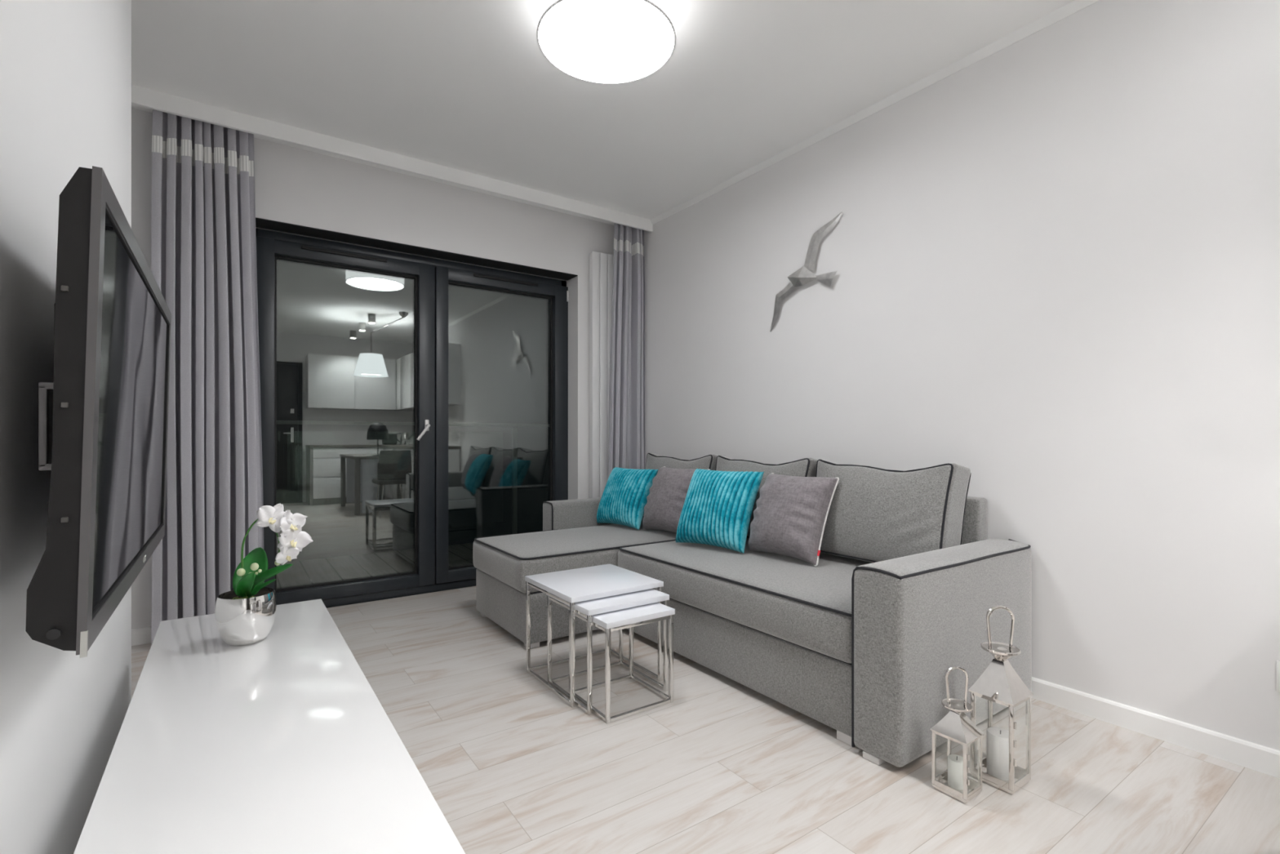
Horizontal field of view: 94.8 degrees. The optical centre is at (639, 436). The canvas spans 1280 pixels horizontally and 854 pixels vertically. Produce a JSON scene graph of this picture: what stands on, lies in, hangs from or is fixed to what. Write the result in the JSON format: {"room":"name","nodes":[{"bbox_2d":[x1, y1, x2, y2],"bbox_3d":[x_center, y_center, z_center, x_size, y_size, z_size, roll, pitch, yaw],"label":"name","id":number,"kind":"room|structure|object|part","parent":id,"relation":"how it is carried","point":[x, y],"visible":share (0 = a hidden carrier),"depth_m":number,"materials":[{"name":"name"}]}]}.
{"room":"living room","nodes":[
{"label":"living room","id":0,"kind":"room"},
{"bbox_2d":[0,0,131,853],"bbox_3d":[-0.862,-0.300,0.362,0.480,2.660,6.920,0,0,-35],"label":"wall","id":1,"kind":"structure","parent":0,"point":[65,65],"depth_m":0.98,"materials":[{"name":"white paint"}]},
{"bbox_2d":[25,165,171,657],"bbox_3d":[-1.097,-0.035,1.224,0.120,0.652,1.147,0,0,-35],"label":"television","id":2,"kind":"object","parent":1,"relation":"attached to","point":[113,317],"visible":1,"depth_m":0.81,"materials":[{"name":"black plastic"}]},
{"bbox_2d":[131,107,614,629],"bbox_3d":[-1.494,-0.300,3.884,3.233,2.660,0.420,0,0,-35],"label":"wall","id":3,"kind":"structure","parent":0,"point":[293,185],"depth_m":3.70,"materials":[{"name":"grey paint"}]},
{"bbox_2d":[131,626,151,645],"bbox_3d":[-2.412,0.991,2.979,0.693,0.079,0.014,0,0,-35],"label":"baseboard","id":4,"kind":"structure","parent":3,"relation":"attached to","point":[140,635],"depth_m":2.92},
{"bbox_2d":[326,585,475,608],"bbox_3d":[-1.488,1.080,4.044,2.037,0.100,0.165,0,0,-35],"label":"sill","id":5,"kind":"structure","parent":3,"relation":"attached to","point":[473,585],"depth_m":3.87,"materials":[{"name":"black metal"}]},
{"bbox_2d":[255,228,568,607],"bbox_3d":[-1.380,-0.081,3.915,2.067,2.222,0.160,0,0,-35],"label":"door","id":6,"kind":"structure","parent":3,"relation":"in","point":[432,277],"depth_m":3.88,"materials":[{"name":"black metal"}]},
{"bbox_2d":[301,245,386,262],"bbox_3d":[-1.798,-1.117,3.595,0.475,0.019,0.020,0,0,-35],"label":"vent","id":7,"kind":"object","parent":6,"relation":"attached to","point":[313,250],"depth_m":3.59,"materials":[{"name":"black metal"}]},
{"bbox_3d":[-1.794,-0.082,3.659,0.995,2.120,0.085,0,0,-35],"label":"sash","id":8,"kind":"part","parent":6,"relation":"part of","materials":[{"name":"black metal"}]},
{"bbox_3d":[-1.414,-0.046,3.833,0.091,0.138,0.066,0,0,-35],"label":"handle","id":9,"kind":"part","parent":6,"relation":"part of","materials":[{"name":"metal"}]},
{"bbox_3d":[-0.974,-0.082,4.231,0.991,2.120,0.085,0,0,-35],"label":"sash","id":10,"kind":"part","parent":6,"relation":"part of","materials":[{"name":"black metal"}]},
{"bbox_2d":[473,273,537,286],"bbox_3d":[-0.947,-1.117,4.189,0.480,0.019,0.020,0,0,-35],"label":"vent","id":11,"kind":"object","parent":6,"relation":"attached to","point":[488,277],"depth_m":4.18,"materials":[{"name":"black metal"}]},
{"bbox_2d":[255,217,577,280],"bbox_3d":[-1.341,-1.195,3.834,2.037,0.006,0.156,0,0,-35],"label":"trim","id":12,"kind":"structure","parent":3,"relation":"attached to","point":[260,223],"depth_m":3.71,"materials":[{"name":"black metal"}]},
{"bbox_2d":[589,250,613,497],"bbox_3d":[-0.263,-0.315,4.434,0.268,2.110,0.084,0,0,-35],"label":"radiator","id":13,"kind":"object","parent":3,"relation":"attached to","point":[601,264],"visible":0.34,"depth_m":4.36,"materials":[{"name":"metal"}]},
{"bbox_3d":[-0.260,-0.316,4.431,0.263,2.092,0.035,0,0,-35],"label":"panel","id":14,"kind":"part","parent":13,"relation":"part of","materials":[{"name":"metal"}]},
{"bbox_2d":[276,542,473,588],"bbox_3d":[-1.712,1.110,4.902,5.200,0.120,1.500,0,0,-35],"label":"floor","id":15,"kind":"structure","parent":0,"point":[304,572],"depth_m":4.79,"materials":[{"name":"grey wood"}]},
{"bbox_2d":[276,420,549,533],"bbox_3d":[-2.025,0.458,5.350,5.200,1.185,0.032,0,0,-35],"label":"balcony balustrade","id":16,"kind":"object","parent":15,"relation":"on","point":[287,422],"visible":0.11,"depth_m":5.79,"materials":[{"name":"grey metal"}]},
{"bbox_3d":[-2.025,-0.120,5.350,5.200,0.030,0.032,0,0,-35],"label":"handrail","id":17,"kind":"part","parent":16,"relation":"part of","materials":[{"name":"grey metal"}]},
{"bbox_3d":[-1.253,0.475,5.887,0.040,1.150,0.030,0,0,-35],"label":"post","id":18,"kind":"part","parent":16,"relation":"part of","materials":[{"name":"grey metal"}]},
{"bbox_2d":[131,0,1075,225],"bbox_3d":[0.361,-1.690,1.215,3.483,0.120,6.920,0,0,-35],"label":"ceiling","id":19,"kind":"structure","parent":0,"point":[468,86],"depth_m":2.65,"materials":[{"name":"paint"}]},
{"bbox_2d":[151,109,264,645],"bbox_3d":[-2.180,-0.303,2.986,0.464,2.643,0.183,0,0,-35],"label":"curtain","id":20,"kind":"object","parent":19,"relation":"hanging from","point":[203,237],"visible":0.85,"depth_m":2.96,"materials":[{"name":"grey fabric"}]},
{"bbox_2d":[131,84,653,231],"bbox_3d":[-1.234,-1.589,3.511,3.233,0.083,0.022,0,0,-35],"label":"trim","id":21,"kind":"structure","parent":19,"relation":"attached to","point":[140,96],"depth_m":3.27,"materials":[{"name":"white paint"}]},
{"bbox_2d":[536,0,675,84],"bbox_3d":[-0.126,-1.562,2.229,0.526,0.137,0.526,0,0,-35],"label":"ceiling lamp","id":22,"kind":"object","parent":19,"relation":"attached to","point":[599,42],"visible":1,"depth_m":2.20,"materials":[{"name":"white"}]},
{"bbox_2d":[607,222,644,479],"bbox_3d":[-0.113,-0.303,4.402,0.365,2.643,0.141,0,0,-35],"label":"curtain","id":23,"kind":"object","parent":19,"relation":"hanging from","point":[626,445],"visible":0.71,"depth_m":4.37,"materials":[{"name":"grey fabric"}]},
{"bbox_2d":[131,586,1279,853],"bbox_3d":[0.436,1.090,1.109,3.483,0.120,6.660,0,0,-35],"label":"floor","id":24,"kind":"structure","parent":0,"point":[724,766],"depth_m":1.82,"materials":[{"name":"beige wood"}]},
{"bbox_2d":[73,599,465,853],"bbox_3d":[-0.821,0.807,1.258,0.452,0.446,1.803,0,0,-35],"label":"base cabinet","id":25,"kind":"object","parent":24,"relation":"on","point":[280,743],"visible":1,"depth_m":1.07,"materials":[{"name":"white laminate"}]},
{"bbox_2d":[214,502,313,645],"bbox_3d":[-1.092,0.388,1.713,0.239,0.391,0.149,0,0,-35],"label":"potted orchid","id":26,"kind":"object","parent":25,"relation":"on","point":[245,615],"visible":1,"depth_m":1.68,"materials":[{"name":"silver metal"}]},
{"bbox_3d":[-1.129,0.515,1.688,0.149,0.137,0.149,0,0,-35],"label":"pot","id":27,"kind":"part","parent":26,"relation":"part of","materials":[{"name":"silver metal"}]},
{"bbox_3d":[-1.095,0.346,1.699,0.095,0.228,0.027,0,0,-35],"label":"flower stem","id":28,"kind":"part","parent":26,"relation":"part of","materials":[{"name":"green plant"}]},
{"bbox_3d":[-1.053,0.215,1.707,0.013,0.044,0.037,0,0,37],"label":"flower","id":29,"kind":"part","parent":26,"relation":"part of","materials":[{"name":"white plant"}]},
{"bbox_3d":[-1.030,0.332,1.708,0.025,0.032,0.014,0,0,-35],"label":"flower","id":30,"kind":"part","parent":26,"relation":"part of","materials":[{"name":"white plant"}]},
{"bbox_3d":[-1.027,0.234,1.721,0.016,0.043,0.031,0,0,8],"label":"flower","id":31,"kind":"part","parent":26,"relation":"part of","materials":[{"name":"white plant"}]},
{"bbox_3d":[-1.010,0.281,1.730,0.013,0.046,0.035,0,0,31],"label":"flower","id":32,"kind":"part","parent":26,"relation":"part of","materials":[{"name":"white plant"}]},
{"bbox_2d":[524,564,663,707],"bbox_3d":[-0.203,0.820,2.535,0.440,0.420,0.428,0,0,-35],"label":"table","id":33,"kind":"object","parent":24,"relation":"on","point":[571,586],"visible":0.8,"depth_m":2.48,"materials":[{"name":"white laminate"}]},
{"bbox_3d":[-0.490,0.831,2.582,0.014,0.399,0.014,0,0,-35],"label":"leg","id":34,"kind":"part","parent":33,"relation":"part of","materials":[{"name":"silver metal"}]},
{"bbox_3d":[-0.374,1.022,2.415,0.014,0.014,0.391,0,0,-35],"label":"rail","id":35,"kind":"part","parent":33,"relation":"part of","materials":[{"name":"silver metal"}]},
{"bbox_3d":[-0.319,1.022,2.701,0.403,0.014,0.014,0,0,-35],"label":"rail","id":36,"kind":"part","parent":33,"relation":"part of","materials":[{"name":"silver metal"}]},
{"bbox_3d":[-0.258,0.831,2.249,0.014,0.399,0.014,0,0,-35],"label":"leg","id":37,"kind":"part","parent":33,"relation":"part of","materials":[{"name":"silver metal"}]},
{"bbox_3d":[-0.207,0.638,2.541,0.432,0.014,0.406,0,0,-35],"label":"frame","id":38,"kind":"part","parent":33,"relation":"part of","materials":[{"name":"silver metal"}]},
{"bbox_3d":[-0.032,1.022,2.654,0.014,0.014,0.391,0,0,-35],"label":"rail","id":39,"kind":"part","parent":33,"relation":"part of","materials":[{"name":"silver metal"}]},
{"bbox_3d":[0.084,0.831,2.488,0.014,0.399,0.014,0,0,-35],"label":"leg","id":40,"kind":"part","parent":33,"relation":"part of","materials":[{"name":"silver metal"}]},
{"bbox_2d":[546,588,669,715],"bbox_3d":[-0.137,0.835,2.424,0.378,0.391,0.355,0,0,-35],"label":"table","id":41,"kind":"object","parent":24,"relation":"on","point":[587,608],"visible":0.71,"depth_m":2.37,"materials":[{"name":"white laminate"}]},
{"bbox_3d":[-0.378,0.845,2.459,0.014,0.370,0.014,0,0,-35],"label":"leg","id":42,"kind":"part","parent":41,"relation":"part of","materials":[{"name":"silver metal"}]},
{"bbox_3d":[-0.282,1.022,2.323,0.014,0.014,0.318,0,0,-35],"label":"rail","id":43,"kind":"part","parent":41,"relation":"part of","materials":[{"name":"silver metal"}]},
{"bbox_3d":[-0.232,1.022,2.561,0.341,0.014,0.014,0,0,-35],"label":"rail","id":44,"kind":"part","parent":41,"relation":"part of","materials":[{"name":"silver metal"}]},
{"bbox_3d":[-0.187,0.845,2.186,0.014,0.370,0.014,0,0,-35],"label":"leg","id":45,"kind":"part","parent":41,"relation":"part of","materials":[{"name":"silver metal"}]},
{"bbox_3d":[-0.141,0.667,2.430,0.370,0.014,0.332,0,0,-35],"label":"frame","id":46,"kind":"part","parent":41,"relation":"part of","materials":[{"name":"silver metal"}]},
{"bbox_3d":[-0.086,0.845,2.662,0.014,0.370,0.014,0,0,-35],"label":"leg","id":47,"kind":"part","parent":41,"relation":"part of","materials":[{"name":"silver metal"}]},
{"bbox_3d":[0.009,1.022,2.526,0.014,0.014,0.318,0,0,-35],"label":"rail","id":48,"kind":"part","parent":41,"relation":"part of","materials":[{"name":"silver metal"}]},
{"bbox_3d":[0.104,0.845,2.390,0.014,0.370,0.014,0,0,-35],"label":"leg","id":49,"kind":"part","parent":41,"relation":"part of","materials":[{"name":"silver metal"}]},
{"bbox_2d":[567,602,675,723],"bbox_3d":[-0.077,0.849,2.318,0.311,0.363,0.298,0,0,-35],"label":"table","id":50,"kind":"object","parent":24,"relation":"on","point":[608,622],"visible":0.69,"depth_m":2.23,"materials":[{"name":"white laminate"}]},
{"bbox_3d":[-0.274,0.859,2.349,0.014,0.342,0.014,0,0,-35],"label":"leg","id":51,"kind":"part","parent":50,"relation":"part of","materials":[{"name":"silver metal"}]},
{"bbox_3d":[-0.195,1.022,2.236,0.014,0.014,0.261,0,0,-35],"label":"rail","id":52,"kind":"part","parent":50,"relation":"part of","materials":[{"name":"silver metal"}]},
{"bbox_3d":[-0.155,1.022,2.431,0.274,0.014,0.014,0,0,-35],"label":"rail","id":53,"kind":"part","parent":50,"relation":"part of","materials":[{"name":"silver metal"}]},
{"bbox_3d":[-0.116,0.859,2.123,0.014,0.342,0.014,0,0,-35],"label":"leg","id":54,"kind":"part","parent":50,"relation":"part of","materials":[{"name":"silver metal"}]},
{"bbox_3d":[-0.077,0.696,2.318,0.303,0.014,0.290,0,0,-35],"label":"frame","id":55,"kind":"part","parent":50,"relation":"part of","materials":[{"name":"silver metal"}]},
{"bbox_3d":[-0.037,0.859,2.514,0.014,0.342,0.014,0,0,-35],"label":"leg","id":56,"kind":"part","parent":50,"relation":"part of","materials":[{"name":"silver metal"}]},
{"bbox_3d":[0.002,1.022,2.205,0.274,0.014,0.014,0,0,-35],"label":"rail","id":57,"kind":"part","parent":50,"relation":"part of","materials":[{"name":"silver metal"}]},
{"bbox_3d":[0.042,1.022,2.401,0.014,0.014,0.261,0,0,-35],"label":"rail","id":58,"kind":"part","parent":50,"relation":"part of","materials":[{"name":"silver metal"}]},
{"bbox_3d":[0.121,0.859,2.288,0.014,0.342,0.014,0,0,-35],"label":"leg","id":59,"kind":"part","parent":50,"relation":"part of","materials":[{"name":"silver metal"}]},
{"bbox_2d":[472,496,1031,767],"bbox_3d":[0.246,0.642,2.923,1.469,0.775,2.497,0,0,-35],"label":"sofa","id":60,"kind":"object","parent":24,"relation":"on","point":[864,650],"visible":0.72,"depth_m":2.20,"materials":[{"name":"grey fabric"}]},
{"bbox_2d":[472,521,676,592],"bbox_3d":[-0.218,0.666,3.494,1.360,0.184,0.720,0,0,-35],"label":"cushion","id":61,"kind":"object","parent":60,"relation":"on","point":[506,560],"depth_m":3.15,"materials":[{"name":"grey fabric"}]},
{"bbox_3d":[-0.220,0.712,4.027,0.918,0.600,0.153,0,0,-35],"label":"armrest","id":62,"kind":"part","parent":60,"relation":"part of","materials":[{"name":"grey fabric"}]},
{"bbox_2d":[596,466,657,529],"bbox_3d":[-0.099,0.384,3.771,0.223,0.364,0.400,0,0,-44],"label":"throw pillow","id":63,"kind":"object","parent":60,"relation":"on","point":[623,501],"visible":0.97,"depth_m":3.68,"materials":[{"name":"teal fabric"}]},
{"bbox_2d":[642,466,710,533],"bbox_3d":[0.191,0.378,3.496,0.239,0.386,0.419,0,0,-38],"label":"throw pillow","id":64,"kind":"object","parent":60,"relation":"on","point":[663,508],"visible":0.7,"depth_m":3.41,"materials":[{"name":"grey fabric"}]},
{"bbox_2d":[642,452,717,517],"bbox_3d":[0.256,0.335,3.781,0.257,0.463,0.673,0,0,-35],"label":"cushion","id":65,"kind":"object","parent":60,"relation":"on","point":[654,461],"visible":0.27,"depth_m":3.70,"materials":[{"name":"grey fabric"}]},
{"bbox_2d":[675,468,764,553],"bbox_3d":[0.395,0.369,3.048,0.430,0.390,0.241,0,0,43],"label":"throw pillow","id":66,"kind":"object","parent":60,"relation":"on","point":[717,507],"visible":1,"depth_m":2.96,"materials":[{"name":"teal fabric"}]},
{"bbox_3d":[0.627,0.880,2.763,0.809,0.236,1.438,0,0,-35],"label":"seat","id":67,"kind":"part","parent":60,"relation":"part of","materials":[{"name":"grey fabric"}]},
{"bbox_2d":[617,537,872,662],"bbox_3d":[0.618,0.665,2.756,0.833,0.186,1.441,0,0,-35],"label":"seat cushion","id":68,"kind":"object","parent":60,"relation":"on","point":[801,606],"depth_m":2.41,"materials":[{"name":"grey fabric"}]},
{"bbox_2d":[715,454,817,537],"bbox_3d":[0.662,0.335,3.199,0.257,0.463,0.683,0,0,-35],"label":"cushion","id":69,"kind":"object","parent":60,"relation":"on","point":[806,467],"visible":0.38,"depth_m":3.07,"materials":[{"name":"grey fabric"}]},
{"bbox_2d":[748,472,839,566],"bbox_3d":[0.700,0.377,2.786,0.239,0.388,0.419,0,0,-34],"label":"throw pillow","id":70,"kind":"object","parent":60,"relation":"on","point":[791,513],"visible":1,"depth_m":2.67,"materials":[{"name":"grey fabric"}]},
{"bbox_2d":[815,458,971,562],"bbox_3d":[1.069,0.335,2.615,0.257,0.463,0.668,0,0,-35],"label":"cushion","id":71,"kind":"object","parent":60,"relation":"on","point":[875,514],"visible":0.7,"depth_m":2.46,"materials":[{"name":"grey fabric"}]},
{"bbox_3d":[1.115,0.712,2.114,0.918,0.600,0.176,0,0,-35],"label":"armrest","id":72,"kind":"part","parent":60,"relation":"part of","materials":[{"name":"grey fabric"}]},
{"bbox_3d":[0.806,0.593,3.327,0.089,0.675,2.164,0,0,-35],"label":"frame","id":73,"kind":"part","parent":60,"relation":"part of","materials":[{"name":"grey fabric"}]},
{"bbox_2d":[929,666,984,803],"bbox_3d":[0.923,0.849,1.713,0.100,0.363,0.105,0,0,-35],"label":"lantern","id":74,"kind":"object","parent":24,"relation":"on","point":[955,726],"visible":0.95,"depth_m":1.70,"materials":[{"name":"metal"}]},
{"bbox_3d":[0.862,0.936,1.725,0.008,0.160,0.008,0,0,-35],"label":"corner post","id":75,"kind":"part","parent":74,"relation":"part of","materials":[{"name":"metal"}]},
{"bbox_3d":[0.896,1.009,1.752,0.077,0.014,0.004,0,0,-35],"label":"frame rail","id":76,"kind":"part","parent":74,"relation":"part of","materials":[{"name":"metal"}]},
{"bbox_3d":[0.886,0.861,1.687,0.004,0.009,0.081,0,0,-35],"label":"frame rail","id":77,"kind":"part","parent":74,"relation":"part of","materials":[{"name":"metal"}]},
{"bbox_3d":[0.886,1.009,1.687,0.004,0.014,0.081,0,0,-35],"label":"frame rail","id":78,"kind":"part","parent":74,"relation":"part of","materials":[{"name":"metal"}]},
{"bbox_3d":[0.932,0.936,1.774,0.008,0.160,0.008,0,0,-35],"label":"corner post","id":79,"kind":"part","parent":74,"relation":"part of","materials":[{"name":"metal"}]},
{"bbox_2d":[947,754,963,789],"bbox_3d":[0.925,0.974,1.718,0.048,0.084,0.048,0,0,-35],"label":"pillar candle","id":80,"kind":"object","parent":74,"relation":"on","point":[955,762],"visible":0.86,"depth_m":1.70,"materials":[{"name":"white wax"}]},
{"bbox_3d":[0.923,0.723,1.714,0.064,0.111,0.010,0,0,5],"label":"ring handle","id":81,"kind":"part","parent":74,"relation":"part of","materials":[{"name":"metal"}]},
{"bbox_3d":[0.923,1.026,1.713,0.086,0.008,0.090,0,0,-35],"label":"foot plate","id":82,"kind":"part","parent":74,"relation":"part of","materials":[{"name":"metal"}]},
{"bbox_3d":[0.923,1.019,1.713,0.094,0.006,0.098,0,0,-35],"label":"plate","id":83,"kind":"part","parent":74,"relation":"part of","materials":[{"name":"metal"}]},
{"bbox_3d":[0.913,0.936,1.652,0.008,0.160,0.008,0,0,-35],"label":"corner post","id":84,"kind":"part","parent":74,"relation":"part of","materials":[{"name":"metal"}]},
{"bbox_3d":[0.960,1.009,1.739,0.004,0.014,0.081,0,0,-35],"label":"frame rail","id":85,"kind":"part","parent":74,"relation":"part of","materials":[{"name":"metal"}]},
{"bbox_3d":[0.950,1.009,1.675,0.077,0.014,0.004,0,0,-35],"label":"frame rail","id":86,"kind":"part","parent":74,"relation":"part of","materials":[{"name":"metal"}]},
{"bbox_3d":[0.984,0.936,1.701,0.008,0.160,0.008,0,0,-35],"label":"corner post","id":87,"kind":"part","parent":74,"relation":"part of","materials":[{"name":"metal"}]},
{"bbox_2d":[968,605,1033,795],"bbox_3d":[1.085,0.768,1.770,0.128,0.524,0.126,0,0,-35],"label":"lantern","id":88,"kind":"object","parent":24,"relation":"on","point":[999,682],"visible":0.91,"depth_m":1.75,"materials":[{"name":"metal"}]},
{"bbox_3d":[1.009,0.891,1.782,0.011,0.250,0.011,0,0,-35],"label":"corner post","id":89,"kind":"part","parent":88,"relation":"part of","materials":[{"name":"metal"}]},
{"bbox_3d":[1.052,1.007,1.817,0.098,0.018,0.004,0,0,-35],"label":"frame rail","id":90,"kind":"part","parent":88,"relation":"part of","materials":[{"name":"metal"}]},
{"bbox_3d":[1.099,0.891,1.845,0.011,0.250,0.011,0,0,-35],"label":"corner post","id":91,"kind":"part","parent":88,"relation":"part of","materials":[{"name":"metal"}]},
{"bbox_3d":[1.037,0.772,1.737,0.004,0.012,0.096,0,0,-35],"label":"frame rail","id":92,"kind":"part","parent":88,"relation":"part of","materials":[{"name":"metal"}]},
{"bbox_3d":[1.037,1.007,1.737,0.004,0.018,0.096,0,0,-35],"label":"frame rail","id":93,"kind":"part","parent":88,"relation":"part of","materials":[{"name":"metal"}]},
{"bbox_2d":[986,726,1008,780],"bbox_3d":[1.088,0.950,1.776,0.072,0.131,0.072,0,0,-35],"label":"pillar candle","id":94,"kind":"object","parent":88,"relation":"on","point":[997,738],"visible":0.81,"depth_m":1.75,"materials":[{"name":"beige wax"}]},
{"bbox_3d":[1.085,0.570,1.771,0.081,0.127,0.013,0,0,5],"label":"ring handle","id":95,"kind":"part","parent":88,"relation":"part of","materials":[{"name":"metal"}]},
{"bbox_3d":[1.085,1.026,1.770,0.112,0.008,0.110,0,0,-35],"label":"foot plate","id":96,"kind":"part","parent":88,"relation":"part of","materials":[{"name":"metal"}]},
{"bbox_3d":[1.085,1.019,1.770,0.120,0.006,0.118,0,0,-35],"label":"plate","id":97,"kind":"part","parent":88,"relation":"part of","materials":[{"name":"metal"}]},
{"bbox_3d":[1.070,0.891,1.695,0.011,0.250,0.011,0,0,-35],"label":"corner post","id":98,"kind":"part","parent":88,"relation":"part of","materials":[{"name":"metal"}]},
{"bbox_3d":[1.132,1.007,1.803,0.004,0.018,0.096,0,0,-35],"label":"frame rail","id":99,"kind":"part","parent":88,"relation":"part of","materials":[{"name":"metal"}]},
{"bbox_3d":[1.117,0.772,1.723,0.098,0.012,0.004,0,0,-35],"label":"frame rail","id":100,"kind":"part","parent":88,"relation":"part of","materials":[{"name":"metal"}]},
{"bbox_3d":[1.117,1.007,1.723,0.098,0.018,0.004,0,0,-35],"label":"frame rail","id":101,"kind":"part","parent":88,"relation":"part of","materials":[{"name":"metal"}]},
{"bbox_3d":[1.160,0.891,1.757,0.011,0.250,0.011,0,0,-35],"label":"corner post","id":102,"kind":"part","parent":88,"relation":"part of","materials":[{"name":"metal"}]},
{"bbox_2d":[644,0,1279,750],"bbox_3d":[1.740,-0.300,2.177,0.120,2.660,6.920,0,0,-35],"label":"wall","id":103,"kind":"structure","parent":0,"point":[1055,257],"depth_m":2.24,"materials":[{"name":"grey paint"}]},
{"bbox_2d":[769,212,842,331],"bbox_3d":[0.891,-0.893,3.241,0.056,0.550,0.498,0,0,-35],"label":"wall art","id":104,"kind":"object","parent":103,"relation":"attached to","point":[802,276],"visible":1,"depth_m":3.19,"materials":[{"name":"metal"}]},
{"bbox_2d":[650,0,1100,224],"bbox_3d":[1.840,-1.614,1.909,0.024,0.032,6.125,0,0,-35],"label":"trim","id":105,"kind":"structure","parent":103,"relation":"attached to","point":[1076,6],"depth_m":2.74,"materials":[{"name":"white paint"}]},
{"bbox_2d":[1031,676,1279,777],"bbox_3d":[1.024,0.991,3.086,0.014,0.079,3.770,0,0,-35],"label":"baseboard","id":106,"kind":"structure","parent":103,"relation":"attached to","point":[1259,757],"depth_m":2.00,"materials":[{"name":"white wood"}]},
{"bbox_2d":[1275,660,1279,692],"bbox_3d":[1.955,0.725,1.753,0.013,0.094,0.082,0,0,-35],"label":"wall socket","id":107,"kind":"object","parent":103,"relation":"attached to","point":[1277,662],"visible":1,"depth_m":1.78,"materials":[{"name":"white plastic"}]}
]}

